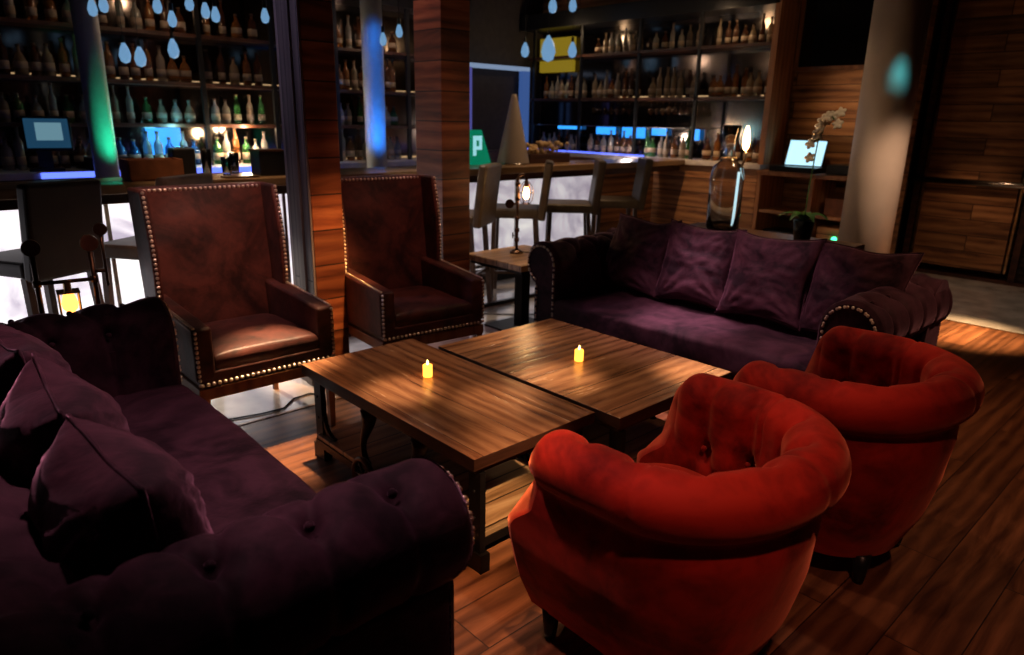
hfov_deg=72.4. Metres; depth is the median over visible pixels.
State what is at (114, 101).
liquor bottle
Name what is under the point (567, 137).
liquor bottle
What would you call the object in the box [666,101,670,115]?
glass
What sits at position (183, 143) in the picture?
liquor bottle
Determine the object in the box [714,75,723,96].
liquor bottle
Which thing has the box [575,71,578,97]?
liquor bottle
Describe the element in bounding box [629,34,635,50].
liquor bottle
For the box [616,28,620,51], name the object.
liquor bottle
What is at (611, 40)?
liquor bottle
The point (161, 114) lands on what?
liquor bottle
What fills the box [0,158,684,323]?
bar counter
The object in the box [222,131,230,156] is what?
liquor bottle
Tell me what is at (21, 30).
shelving
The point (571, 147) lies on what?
liquor bottle
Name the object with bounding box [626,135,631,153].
liquor bottle
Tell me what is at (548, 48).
pendant bulb
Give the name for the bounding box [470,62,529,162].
lit doorway
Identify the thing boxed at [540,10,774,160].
bottles
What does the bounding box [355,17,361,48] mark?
liquor bottle
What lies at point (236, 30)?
liquor bottle
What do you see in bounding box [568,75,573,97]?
liquor bottle
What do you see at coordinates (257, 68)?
liquor bottle
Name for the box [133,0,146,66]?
pendant bulb
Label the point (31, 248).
lamp
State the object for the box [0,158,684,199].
countertop
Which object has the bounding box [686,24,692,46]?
liquor bottle
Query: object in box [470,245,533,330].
end table
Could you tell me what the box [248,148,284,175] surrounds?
bin
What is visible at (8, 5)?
liquor bottle
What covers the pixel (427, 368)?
votive candle
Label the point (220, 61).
liquor bottle
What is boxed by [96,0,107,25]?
liquor bottle
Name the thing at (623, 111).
glass
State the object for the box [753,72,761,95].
liquor bottle
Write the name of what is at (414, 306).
seat cushion
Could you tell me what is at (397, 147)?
liquor bottle
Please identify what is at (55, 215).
bar stool
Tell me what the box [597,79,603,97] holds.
liquor bottle
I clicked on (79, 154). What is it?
liquor bottle
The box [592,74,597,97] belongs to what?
liquor bottle
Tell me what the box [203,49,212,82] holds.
liquor bottle
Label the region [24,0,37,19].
liquor bottle
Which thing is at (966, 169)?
wood-paneled wall
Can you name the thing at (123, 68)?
liquor bottle
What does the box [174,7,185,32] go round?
liquor bottle
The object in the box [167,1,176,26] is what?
pendant bulb
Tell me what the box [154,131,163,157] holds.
liquor bottle
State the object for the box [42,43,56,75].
liquor bottle
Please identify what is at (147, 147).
liquor bottle
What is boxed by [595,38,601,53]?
liquor bottle
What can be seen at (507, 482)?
shelf
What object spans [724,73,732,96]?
liquor bottle
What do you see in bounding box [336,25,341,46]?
liquor bottle
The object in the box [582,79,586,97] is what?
liquor bottle
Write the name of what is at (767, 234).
console table
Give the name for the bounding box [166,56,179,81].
liquor bottle
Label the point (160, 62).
liquor bottle
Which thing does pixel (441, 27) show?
wooden pillar
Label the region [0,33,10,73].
liquor bottle
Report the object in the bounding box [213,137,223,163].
liquor bottle
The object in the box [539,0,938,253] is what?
wall
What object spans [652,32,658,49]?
liquor bottle
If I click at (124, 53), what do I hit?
pendant bulb
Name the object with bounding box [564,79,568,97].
liquor bottle
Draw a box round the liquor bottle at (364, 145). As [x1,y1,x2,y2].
[362,136,365,159]
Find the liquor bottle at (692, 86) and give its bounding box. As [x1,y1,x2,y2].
[690,74,695,96]
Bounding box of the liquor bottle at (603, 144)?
[600,134,606,152]
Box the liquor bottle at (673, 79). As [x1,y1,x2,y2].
[670,67,676,96]
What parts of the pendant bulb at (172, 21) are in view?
bulb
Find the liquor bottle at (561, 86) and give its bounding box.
[558,79,563,97]
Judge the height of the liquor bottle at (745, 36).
0.190 m
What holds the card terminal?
on the bar counter at (572, 179)
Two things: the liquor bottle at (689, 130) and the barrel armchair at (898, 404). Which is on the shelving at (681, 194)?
the liquor bottle at (689, 130)
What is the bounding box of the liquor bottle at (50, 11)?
[44,0,57,21]
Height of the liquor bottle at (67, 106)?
0.228 m
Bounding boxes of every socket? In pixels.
[63,282,71,291]
[168,3,172,10]
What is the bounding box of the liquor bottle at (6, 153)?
[0,138,15,169]
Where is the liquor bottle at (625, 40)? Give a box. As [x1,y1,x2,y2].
[623,28,627,51]
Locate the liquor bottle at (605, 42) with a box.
[603,33,607,52]
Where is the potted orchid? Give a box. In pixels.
[776,107,846,239]
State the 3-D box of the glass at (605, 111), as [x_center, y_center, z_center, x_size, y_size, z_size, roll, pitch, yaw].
[1.160,-2.721,8.682,0.068,0.160,0.068,-14,22,-41]
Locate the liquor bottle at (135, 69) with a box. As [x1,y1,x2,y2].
[130,43,140,79]
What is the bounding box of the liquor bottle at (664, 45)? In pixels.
[661,31,667,48]
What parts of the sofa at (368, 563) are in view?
rolled arm, arm, arm, nailhead trim, rolled arm, arm, arm, nailhead trim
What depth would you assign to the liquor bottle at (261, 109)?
6.89 m
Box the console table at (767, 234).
[690,222,864,249]
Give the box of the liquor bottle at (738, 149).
[735,139,740,161]
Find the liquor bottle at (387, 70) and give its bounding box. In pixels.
[384,59,390,91]
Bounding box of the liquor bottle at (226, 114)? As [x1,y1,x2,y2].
[222,99,231,123]
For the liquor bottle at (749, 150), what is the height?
0.223 m
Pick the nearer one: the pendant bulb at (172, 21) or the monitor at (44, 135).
the pendant bulb at (172, 21)
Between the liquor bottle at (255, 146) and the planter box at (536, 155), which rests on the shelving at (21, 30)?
the liquor bottle at (255, 146)
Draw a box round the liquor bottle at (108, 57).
[103,41,115,78]
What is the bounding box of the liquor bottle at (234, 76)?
[229,57,239,84]
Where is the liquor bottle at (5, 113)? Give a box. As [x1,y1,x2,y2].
[0,92,11,121]
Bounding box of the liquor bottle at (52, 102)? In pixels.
[47,82,58,115]
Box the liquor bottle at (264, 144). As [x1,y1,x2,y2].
[260,131,268,148]
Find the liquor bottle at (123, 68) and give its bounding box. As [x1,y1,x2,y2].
[117,42,129,79]
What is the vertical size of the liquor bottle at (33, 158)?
0.234 m
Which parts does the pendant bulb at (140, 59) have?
cord, bulb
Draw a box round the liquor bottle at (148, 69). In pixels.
[143,39,153,80]
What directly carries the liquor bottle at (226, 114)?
on the shelving at (21, 30)
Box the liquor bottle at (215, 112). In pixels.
[211,99,220,123]
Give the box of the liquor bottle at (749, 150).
[743,141,752,162]
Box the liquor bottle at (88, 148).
[86,137,91,155]
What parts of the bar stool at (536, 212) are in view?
leg, leg, seat, leg, backrest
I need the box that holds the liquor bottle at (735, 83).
[731,64,738,96]
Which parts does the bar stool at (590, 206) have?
leg, leg, seat, leg, leg, backrest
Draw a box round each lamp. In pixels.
[20,222,109,314]
[505,173,533,253]
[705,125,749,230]
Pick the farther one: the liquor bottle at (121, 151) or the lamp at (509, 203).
the liquor bottle at (121, 151)
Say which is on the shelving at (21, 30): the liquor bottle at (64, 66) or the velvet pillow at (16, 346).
the liquor bottle at (64, 66)
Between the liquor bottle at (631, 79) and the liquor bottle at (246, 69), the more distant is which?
the liquor bottle at (631, 79)
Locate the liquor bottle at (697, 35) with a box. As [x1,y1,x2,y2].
[695,24,699,46]
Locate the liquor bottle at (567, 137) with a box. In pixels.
[564,129,569,149]
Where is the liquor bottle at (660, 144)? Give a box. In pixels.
[657,136,663,156]
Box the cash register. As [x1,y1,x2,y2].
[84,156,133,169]
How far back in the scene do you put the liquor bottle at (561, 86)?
9.11 m
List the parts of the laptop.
lid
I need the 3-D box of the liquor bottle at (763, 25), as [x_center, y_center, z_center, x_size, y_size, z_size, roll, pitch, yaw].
[2.524,-3.006,7.047,0.055,0.280,0.055,5,17,12]
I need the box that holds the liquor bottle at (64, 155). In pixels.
[59,151,70,168]
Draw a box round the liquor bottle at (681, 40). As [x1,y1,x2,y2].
[678,29,684,47]
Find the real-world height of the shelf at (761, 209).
0.030 m
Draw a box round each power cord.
[228,393,313,419]
[486,251,533,314]
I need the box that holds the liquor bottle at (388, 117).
[385,106,390,125]
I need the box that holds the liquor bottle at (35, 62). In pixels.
[28,42,43,75]
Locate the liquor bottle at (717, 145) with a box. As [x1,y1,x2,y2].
[713,133,720,160]
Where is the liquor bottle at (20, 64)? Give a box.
[12,44,29,74]
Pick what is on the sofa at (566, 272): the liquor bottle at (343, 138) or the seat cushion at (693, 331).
the seat cushion at (693, 331)
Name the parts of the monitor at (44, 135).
casing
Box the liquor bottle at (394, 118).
[390,106,397,125]
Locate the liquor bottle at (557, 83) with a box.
[555,76,559,97]
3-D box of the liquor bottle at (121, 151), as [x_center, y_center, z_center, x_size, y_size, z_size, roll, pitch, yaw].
[-3.432,-1.537,6.138,0.091,0.252,0.091,-14,23,-42]
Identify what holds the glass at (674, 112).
hanging from the shelving at (681, 194)
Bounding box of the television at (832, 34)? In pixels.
[793,0,873,71]
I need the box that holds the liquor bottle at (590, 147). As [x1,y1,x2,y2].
[587,134,593,151]
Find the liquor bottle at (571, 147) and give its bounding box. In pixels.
[567,134,574,150]
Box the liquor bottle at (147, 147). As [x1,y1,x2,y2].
[143,131,152,157]
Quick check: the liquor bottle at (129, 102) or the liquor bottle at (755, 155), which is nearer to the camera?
the liquor bottle at (129, 102)
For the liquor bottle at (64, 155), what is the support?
on the shelving at (21, 30)
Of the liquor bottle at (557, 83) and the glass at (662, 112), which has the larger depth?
the liquor bottle at (557, 83)
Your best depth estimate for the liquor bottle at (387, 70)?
7.73 m
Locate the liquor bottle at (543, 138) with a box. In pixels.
[541,132,546,148]
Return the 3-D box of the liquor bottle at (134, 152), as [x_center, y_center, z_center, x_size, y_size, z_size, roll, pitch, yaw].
[-3.363,-1.557,6.239,0.105,0.234,0.105,6,17,17]
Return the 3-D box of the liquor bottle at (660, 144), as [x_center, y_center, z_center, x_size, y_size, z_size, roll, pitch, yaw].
[1.737,-2.107,8.157,0.085,0.235,0.085,-12,21,-38]
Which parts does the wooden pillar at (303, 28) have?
post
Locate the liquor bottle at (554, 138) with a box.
[551,132,556,146]
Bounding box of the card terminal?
[167,147,196,174]
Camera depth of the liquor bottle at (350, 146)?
7.59 m
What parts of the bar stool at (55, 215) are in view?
seat, leg, leg, backrest, leg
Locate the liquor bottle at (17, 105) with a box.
[12,92,25,121]
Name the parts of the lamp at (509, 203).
pipe stem, bulb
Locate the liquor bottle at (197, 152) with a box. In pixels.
[191,139,201,164]
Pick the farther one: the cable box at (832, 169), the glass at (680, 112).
the glass at (680, 112)
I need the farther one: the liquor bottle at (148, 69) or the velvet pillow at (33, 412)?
the liquor bottle at (148, 69)
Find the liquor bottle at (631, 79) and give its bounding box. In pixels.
[628,69,633,97]
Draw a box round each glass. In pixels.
[199,149,211,173]
[220,157,230,174]
[228,152,238,173]
[591,101,595,114]
[597,101,601,114]
[603,101,607,114]
[609,101,613,114]
[615,101,619,114]
[621,101,625,114]
[627,101,631,114]
[648,101,653,114]
[654,101,659,115]
[660,101,664,115]
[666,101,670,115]
[672,101,677,115]
[678,101,683,115]
[684,102,689,115]
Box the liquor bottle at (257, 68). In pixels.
[253,53,262,85]
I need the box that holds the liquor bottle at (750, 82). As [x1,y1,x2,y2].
[745,72,753,95]
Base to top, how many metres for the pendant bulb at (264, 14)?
1.032 m
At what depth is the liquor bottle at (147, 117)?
6.22 m
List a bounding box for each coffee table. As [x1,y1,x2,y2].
[301,339,594,574]
[438,318,731,462]
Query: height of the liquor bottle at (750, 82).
0.240 m
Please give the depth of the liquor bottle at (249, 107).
6.83 m
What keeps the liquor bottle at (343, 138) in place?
on the shelving at (21, 30)
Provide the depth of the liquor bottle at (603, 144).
8.73 m
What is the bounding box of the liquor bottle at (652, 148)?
[648,137,656,156]
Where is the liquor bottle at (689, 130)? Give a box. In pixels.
[685,129,690,158]
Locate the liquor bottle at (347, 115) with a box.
[344,103,351,124]
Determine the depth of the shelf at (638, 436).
3.21 m
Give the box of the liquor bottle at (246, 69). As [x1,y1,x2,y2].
[242,52,251,84]
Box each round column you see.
[69,0,119,177]
[360,0,386,167]
[838,0,933,253]
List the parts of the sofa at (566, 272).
nailhead trim, arm, rolled arm, arm, nailhead trim, arm, rolled arm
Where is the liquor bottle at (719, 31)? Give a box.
[716,18,722,44]
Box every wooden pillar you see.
[273,0,349,385]
[413,0,469,271]
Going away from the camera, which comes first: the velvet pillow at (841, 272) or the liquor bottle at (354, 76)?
the velvet pillow at (841, 272)
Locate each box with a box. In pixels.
[526,140,569,163]
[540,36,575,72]
[816,224,839,240]
[824,196,843,216]
[826,164,848,175]
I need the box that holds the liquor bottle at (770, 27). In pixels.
[766,16,773,41]
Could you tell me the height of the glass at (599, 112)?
0.160 m
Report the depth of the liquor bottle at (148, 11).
6.04 m
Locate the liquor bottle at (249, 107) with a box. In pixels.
[246,95,254,123]
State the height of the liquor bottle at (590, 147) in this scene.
0.235 m
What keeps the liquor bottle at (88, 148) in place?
on the shelving at (21, 30)
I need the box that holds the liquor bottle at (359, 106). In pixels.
[357,95,362,124]
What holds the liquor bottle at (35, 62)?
on the shelving at (21, 30)
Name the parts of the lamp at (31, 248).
bulb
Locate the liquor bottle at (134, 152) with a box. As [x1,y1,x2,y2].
[129,139,141,157]
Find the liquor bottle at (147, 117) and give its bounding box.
[142,97,152,122]
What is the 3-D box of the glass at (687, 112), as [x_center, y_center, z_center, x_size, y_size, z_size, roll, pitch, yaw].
[1.966,-2.457,7.849,0.068,0.160,0.068,-14,22,-41]
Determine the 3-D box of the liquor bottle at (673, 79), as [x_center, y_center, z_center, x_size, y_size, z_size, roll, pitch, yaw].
[1.828,-2.774,7.923,0.064,0.330,0.064,11,19,30]
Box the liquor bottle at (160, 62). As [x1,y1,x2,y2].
[155,45,166,80]
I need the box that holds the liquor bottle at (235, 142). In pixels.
[232,128,240,163]
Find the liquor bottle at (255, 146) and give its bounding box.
[252,139,259,148]
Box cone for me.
[497,94,529,164]
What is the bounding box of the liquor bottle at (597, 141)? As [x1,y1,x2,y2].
[594,134,600,151]
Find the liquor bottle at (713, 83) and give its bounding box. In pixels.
[708,76,716,96]
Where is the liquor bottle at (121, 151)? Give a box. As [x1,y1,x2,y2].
[116,137,126,155]
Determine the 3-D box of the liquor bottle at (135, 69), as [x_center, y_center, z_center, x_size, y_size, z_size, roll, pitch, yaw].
[-3.279,-2.305,6.077,0.078,0.304,0.078,-14,22,-41]
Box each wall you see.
[470,0,542,149]
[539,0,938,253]
[894,0,1023,287]
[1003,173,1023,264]
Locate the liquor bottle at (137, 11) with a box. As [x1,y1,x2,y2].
[130,0,142,28]
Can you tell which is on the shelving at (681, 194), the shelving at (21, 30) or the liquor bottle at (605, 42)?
the liquor bottle at (605, 42)
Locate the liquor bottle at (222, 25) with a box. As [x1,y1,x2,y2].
[218,0,226,36]
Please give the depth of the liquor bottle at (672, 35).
7.80 m
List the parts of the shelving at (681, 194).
glass shelf, shelf, shelf, cornice, post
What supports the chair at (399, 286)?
on the floor
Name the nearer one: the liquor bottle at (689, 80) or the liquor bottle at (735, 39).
the liquor bottle at (735, 39)
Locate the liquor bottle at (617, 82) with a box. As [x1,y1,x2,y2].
[614,73,620,97]
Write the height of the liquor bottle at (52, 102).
0.314 m
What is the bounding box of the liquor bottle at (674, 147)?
[670,137,677,157]
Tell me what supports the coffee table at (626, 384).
on the floor
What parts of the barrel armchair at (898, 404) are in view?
arm, leg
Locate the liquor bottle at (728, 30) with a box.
[725,21,731,44]
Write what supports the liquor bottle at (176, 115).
on the shelving at (21, 30)
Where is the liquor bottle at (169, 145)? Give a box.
[165,137,173,157]
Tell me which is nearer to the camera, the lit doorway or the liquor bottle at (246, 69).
the liquor bottle at (246, 69)
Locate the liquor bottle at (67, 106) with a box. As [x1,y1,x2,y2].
[62,94,74,122]
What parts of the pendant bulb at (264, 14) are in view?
bulb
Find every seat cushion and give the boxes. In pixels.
[114,384,316,533]
[204,313,318,368]
[389,286,471,326]
[553,285,817,374]
[646,463,703,475]
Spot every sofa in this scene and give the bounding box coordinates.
[0,296,474,654]
[527,228,952,379]
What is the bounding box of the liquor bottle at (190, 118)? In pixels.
[184,100,195,123]
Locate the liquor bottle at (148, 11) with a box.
[144,0,154,29]
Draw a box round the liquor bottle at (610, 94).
[607,79,614,97]
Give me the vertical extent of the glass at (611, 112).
0.160 m
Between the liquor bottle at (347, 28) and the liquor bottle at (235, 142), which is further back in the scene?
the liquor bottle at (347, 28)
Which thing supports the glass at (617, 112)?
hanging from the shelving at (681, 194)
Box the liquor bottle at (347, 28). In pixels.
[345,15,351,47]
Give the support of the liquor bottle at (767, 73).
on the shelving at (681, 194)
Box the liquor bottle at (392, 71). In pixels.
[390,59,395,91]
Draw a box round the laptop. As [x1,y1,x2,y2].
[769,139,828,173]
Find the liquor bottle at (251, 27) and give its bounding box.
[247,13,257,39]
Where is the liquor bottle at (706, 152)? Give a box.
[702,139,710,159]
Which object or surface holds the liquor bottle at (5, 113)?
on the shelving at (21, 30)
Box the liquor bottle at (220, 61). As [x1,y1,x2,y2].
[217,45,225,83]
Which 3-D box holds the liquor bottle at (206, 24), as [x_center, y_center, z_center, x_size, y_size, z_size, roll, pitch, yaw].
[-2.796,-2.829,6.383,0.064,0.330,0.064,0,17,-2]
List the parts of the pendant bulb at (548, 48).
bulb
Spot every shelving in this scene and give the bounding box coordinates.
[0,0,470,181]
[521,0,801,228]
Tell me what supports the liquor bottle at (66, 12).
on the shelving at (21, 30)
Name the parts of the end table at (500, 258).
frame, plate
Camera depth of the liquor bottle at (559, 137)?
9.24 m
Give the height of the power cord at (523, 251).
0.564 m
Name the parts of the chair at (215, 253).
nailhead trim, arm, nailhead trim, nailhead trim, backrest, seat rail, nailhead trim, leg, nailhead trim, arm, nailhead trim, leg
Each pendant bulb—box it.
[87,0,97,16]
[98,0,108,12]
[117,0,130,62]
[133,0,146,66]
[152,0,161,13]
[167,0,178,58]
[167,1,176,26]
[185,0,193,10]
[201,0,209,18]
[211,0,219,22]
[261,0,268,23]
[379,0,386,45]
[396,0,402,37]
[521,20,528,56]
[541,12,554,61]
[548,0,556,13]
[568,15,576,57]
[569,0,576,11]
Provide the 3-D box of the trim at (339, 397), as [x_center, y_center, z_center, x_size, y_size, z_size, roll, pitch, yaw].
[-0.891,0.382,3.939,8.900,0.024,0.020,-14,22,-41]
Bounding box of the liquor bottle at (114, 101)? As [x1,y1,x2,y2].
[110,85,120,122]
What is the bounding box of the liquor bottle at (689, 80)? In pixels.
[685,70,692,96]
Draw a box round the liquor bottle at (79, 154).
[74,140,87,167]
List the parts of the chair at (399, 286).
nailhead trim, nailhead trim, arm, nailhead trim, backrest, seat rail, nailhead trim, nailhead trim, arm, nailhead trim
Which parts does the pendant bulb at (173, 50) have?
bulb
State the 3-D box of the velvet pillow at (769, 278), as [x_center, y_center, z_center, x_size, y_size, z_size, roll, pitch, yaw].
[1.392,-0.273,3.801,0.251,0.475,0.509,-15,23,-43]
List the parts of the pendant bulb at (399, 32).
bulb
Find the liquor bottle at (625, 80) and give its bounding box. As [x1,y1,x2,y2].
[622,69,627,97]
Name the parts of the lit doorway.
sill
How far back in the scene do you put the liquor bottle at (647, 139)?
8.28 m
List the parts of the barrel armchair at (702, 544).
arm, leg, arm, leg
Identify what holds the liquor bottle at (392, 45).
on the shelving at (21, 30)
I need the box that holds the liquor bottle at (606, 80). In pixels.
[603,70,608,97]
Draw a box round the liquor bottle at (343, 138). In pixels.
[342,128,345,160]
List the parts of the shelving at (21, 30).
shelf, shelf, shelf, cornice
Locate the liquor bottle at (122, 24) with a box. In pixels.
[114,0,124,27]
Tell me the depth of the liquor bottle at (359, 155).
7.68 m
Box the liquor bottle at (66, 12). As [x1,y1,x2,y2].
[61,0,71,22]
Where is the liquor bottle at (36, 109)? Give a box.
[30,95,44,115]
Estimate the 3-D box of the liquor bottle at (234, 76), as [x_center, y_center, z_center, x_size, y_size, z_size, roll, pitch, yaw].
[-2.642,-2.437,6.651,0.091,0.252,0.091,13,20,34]
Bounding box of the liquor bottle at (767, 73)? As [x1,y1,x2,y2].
[764,73,767,95]
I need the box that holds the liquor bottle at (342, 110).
[340,103,344,124]
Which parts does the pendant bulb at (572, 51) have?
bulb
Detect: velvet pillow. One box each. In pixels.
[0,324,71,406]
[0,352,129,488]
[28,413,213,577]
[601,213,682,299]
[650,219,747,314]
[714,228,827,331]
[799,241,924,332]
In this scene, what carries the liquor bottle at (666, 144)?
on the shelving at (681, 194)
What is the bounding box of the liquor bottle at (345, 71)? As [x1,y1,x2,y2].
[342,60,349,89]
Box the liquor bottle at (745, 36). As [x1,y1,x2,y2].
[740,25,748,43]
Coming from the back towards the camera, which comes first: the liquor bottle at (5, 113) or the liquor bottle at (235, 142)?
the liquor bottle at (235, 142)
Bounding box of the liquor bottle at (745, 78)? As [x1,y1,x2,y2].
[740,68,748,95]
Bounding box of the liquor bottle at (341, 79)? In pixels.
[338,64,343,88]
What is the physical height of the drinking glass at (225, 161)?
0.120 m
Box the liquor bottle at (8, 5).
[2,0,15,17]
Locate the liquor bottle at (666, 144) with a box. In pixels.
[662,132,669,157]
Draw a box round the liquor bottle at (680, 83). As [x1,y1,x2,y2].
[676,70,683,96]
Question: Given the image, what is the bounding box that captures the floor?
[211,262,1023,654]
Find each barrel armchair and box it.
[508,373,851,654]
[733,326,984,584]
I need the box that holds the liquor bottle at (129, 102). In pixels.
[125,86,134,122]
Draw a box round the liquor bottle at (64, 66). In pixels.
[57,37,70,76]
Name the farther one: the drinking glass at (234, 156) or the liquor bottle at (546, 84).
the liquor bottle at (546, 84)
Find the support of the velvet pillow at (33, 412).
on the sofa at (368, 563)
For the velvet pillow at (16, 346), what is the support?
on the sofa at (368, 563)
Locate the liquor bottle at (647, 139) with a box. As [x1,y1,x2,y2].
[644,128,649,155]
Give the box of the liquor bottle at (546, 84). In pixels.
[544,76,548,97]
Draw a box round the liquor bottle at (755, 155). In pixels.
[752,139,759,162]
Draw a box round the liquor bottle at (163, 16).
[159,0,169,31]
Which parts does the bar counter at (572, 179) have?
foot rail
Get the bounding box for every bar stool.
[0,178,104,315]
[101,172,212,304]
[470,162,501,301]
[490,160,553,298]
[545,158,606,240]
[591,157,652,234]
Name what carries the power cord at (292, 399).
on the floor
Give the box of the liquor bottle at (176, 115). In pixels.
[171,99,182,123]
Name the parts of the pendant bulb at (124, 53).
cord, bulb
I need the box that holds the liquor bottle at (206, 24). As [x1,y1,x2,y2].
[202,16,210,34]
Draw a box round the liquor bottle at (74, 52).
[71,33,79,76]
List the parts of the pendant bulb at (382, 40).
bulb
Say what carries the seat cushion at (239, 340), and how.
on the chair at (215, 253)
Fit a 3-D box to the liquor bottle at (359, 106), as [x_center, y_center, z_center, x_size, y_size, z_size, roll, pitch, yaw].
[-1.655,-2.362,7.613,0.061,0.314,0.061,3,17,6]
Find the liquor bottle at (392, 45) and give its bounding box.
[388,31,396,51]
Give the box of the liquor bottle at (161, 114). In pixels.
[156,99,167,123]
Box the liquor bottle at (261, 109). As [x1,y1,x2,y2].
[257,95,265,123]
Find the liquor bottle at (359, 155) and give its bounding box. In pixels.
[356,128,362,159]
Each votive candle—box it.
[423,360,431,377]
[574,345,583,361]
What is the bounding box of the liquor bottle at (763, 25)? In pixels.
[759,14,765,41]
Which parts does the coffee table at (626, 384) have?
leg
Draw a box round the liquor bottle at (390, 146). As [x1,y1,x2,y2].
[387,136,394,159]
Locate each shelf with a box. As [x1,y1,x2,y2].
[318,418,533,536]
[581,418,665,462]
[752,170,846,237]
[758,206,804,214]
[815,212,840,220]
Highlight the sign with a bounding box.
[470,130,490,164]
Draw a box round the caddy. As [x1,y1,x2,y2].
[119,157,183,181]
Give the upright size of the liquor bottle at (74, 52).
0.346 m
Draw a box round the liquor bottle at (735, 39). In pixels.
[732,20,738,43]
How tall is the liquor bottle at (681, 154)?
0.235 m
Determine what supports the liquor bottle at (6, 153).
on the shelving at (21, 30)
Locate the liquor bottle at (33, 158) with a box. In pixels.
[28,151,38,167]
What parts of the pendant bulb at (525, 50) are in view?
bulb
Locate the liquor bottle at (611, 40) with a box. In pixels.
[608,32,613,52]
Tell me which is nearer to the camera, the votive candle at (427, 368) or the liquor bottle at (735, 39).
the votive candle at (427, 368)
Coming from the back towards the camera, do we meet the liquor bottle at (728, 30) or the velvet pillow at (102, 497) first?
the liquor bottle at (728, 30)
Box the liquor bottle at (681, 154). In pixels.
[678,137,685,158]
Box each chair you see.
[127,181,335,425]
[341,174,483,346]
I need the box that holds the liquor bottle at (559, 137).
[556,129,561,149]
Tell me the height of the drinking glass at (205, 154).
0.170 m
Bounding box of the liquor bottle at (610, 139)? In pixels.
[607,130,613,152]
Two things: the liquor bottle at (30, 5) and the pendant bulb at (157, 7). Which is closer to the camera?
the pendant bulb at (157, 7)
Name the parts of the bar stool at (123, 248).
leg, seat, backrest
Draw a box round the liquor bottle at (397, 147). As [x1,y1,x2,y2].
[394,136,400,158]
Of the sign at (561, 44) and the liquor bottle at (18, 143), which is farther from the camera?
the sign at (561, 44)
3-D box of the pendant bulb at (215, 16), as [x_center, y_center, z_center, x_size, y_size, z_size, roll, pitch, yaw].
[-2.174,-2.758,5.015,0.064,1.062,0.062,-14,22,-41]
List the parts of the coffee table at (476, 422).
leg, leg, leg, leg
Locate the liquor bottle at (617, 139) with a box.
[614,130,619,153]
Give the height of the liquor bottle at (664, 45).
0.204 m
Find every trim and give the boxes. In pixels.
[237,396,341,425]
[349,293,534,336]
[945,319,1023,334]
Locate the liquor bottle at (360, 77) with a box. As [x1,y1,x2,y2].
[358,66,362,89]
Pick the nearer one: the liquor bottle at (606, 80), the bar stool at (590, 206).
the bar stool at (590, 206)
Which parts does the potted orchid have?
pot, stem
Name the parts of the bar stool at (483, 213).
seat, leg, backrest, leg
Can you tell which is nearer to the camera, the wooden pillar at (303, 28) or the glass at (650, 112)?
the wooden pillar at (303, 28)
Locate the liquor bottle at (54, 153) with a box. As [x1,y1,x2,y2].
[52,151,58,167]
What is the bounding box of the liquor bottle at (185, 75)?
[179,55,191,81]
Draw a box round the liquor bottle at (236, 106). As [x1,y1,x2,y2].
[233,94,241,123]
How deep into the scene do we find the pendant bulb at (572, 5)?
7.71 m
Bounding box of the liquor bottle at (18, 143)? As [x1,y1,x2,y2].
[13,127,27,169]
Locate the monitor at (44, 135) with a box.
[20,116,73,171]
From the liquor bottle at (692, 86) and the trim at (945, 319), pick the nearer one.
the trim at (945, 319)
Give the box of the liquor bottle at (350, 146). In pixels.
[347,137,354,160]
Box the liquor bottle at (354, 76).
[350,60,357,89]
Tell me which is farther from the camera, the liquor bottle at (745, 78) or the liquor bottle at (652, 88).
the liquor bottle at (652, 88)
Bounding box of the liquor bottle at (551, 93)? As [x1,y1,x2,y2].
[548,81,554,97]
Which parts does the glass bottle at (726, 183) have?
bulb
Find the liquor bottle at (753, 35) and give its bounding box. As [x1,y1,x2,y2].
[748,24,756,42]
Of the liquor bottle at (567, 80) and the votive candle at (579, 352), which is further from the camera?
the liquor bottle at (567, 80)
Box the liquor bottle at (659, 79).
[656,67,661,96]
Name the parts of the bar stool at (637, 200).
leg, leg, seat, leg, leg, backrest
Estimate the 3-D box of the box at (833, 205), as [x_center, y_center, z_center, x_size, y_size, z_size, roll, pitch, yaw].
[3.186,-1.145,6.658,0.300,0.160,0.300,-14,22,-41]
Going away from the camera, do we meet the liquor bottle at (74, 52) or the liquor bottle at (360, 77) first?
the liquor bottle at (74, 52)
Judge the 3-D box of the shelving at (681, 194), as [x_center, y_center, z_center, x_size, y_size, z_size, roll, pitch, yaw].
[1.468,-2.463,8.346,0.440,3.000,3.600,-14,22,-41]
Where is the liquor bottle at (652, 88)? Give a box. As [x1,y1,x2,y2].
[648,78,655,96]
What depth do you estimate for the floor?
2.55 m
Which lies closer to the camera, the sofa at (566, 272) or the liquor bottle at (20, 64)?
the sofa at (566, 272)
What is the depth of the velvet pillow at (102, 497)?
1.27 m
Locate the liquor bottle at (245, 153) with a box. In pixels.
[242,137,250,163]
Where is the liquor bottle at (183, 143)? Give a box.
[179,131,187,146]
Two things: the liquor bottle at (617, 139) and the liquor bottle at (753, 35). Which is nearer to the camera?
the liquor bottle at (753, 35)
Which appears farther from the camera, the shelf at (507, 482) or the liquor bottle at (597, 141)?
the liquor bottle at (597, 141)
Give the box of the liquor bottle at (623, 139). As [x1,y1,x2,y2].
[620,131,625,153]
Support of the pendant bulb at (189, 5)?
hanging from the ceiling
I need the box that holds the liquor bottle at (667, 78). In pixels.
[663,67,669,96]
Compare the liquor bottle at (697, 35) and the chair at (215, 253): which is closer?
the chair at (215, 253)
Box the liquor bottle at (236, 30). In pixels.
[231,14,242,37]
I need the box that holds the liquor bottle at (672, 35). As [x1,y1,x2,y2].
[669,23,674,47]
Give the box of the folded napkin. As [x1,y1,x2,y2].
[220,175,259,178]

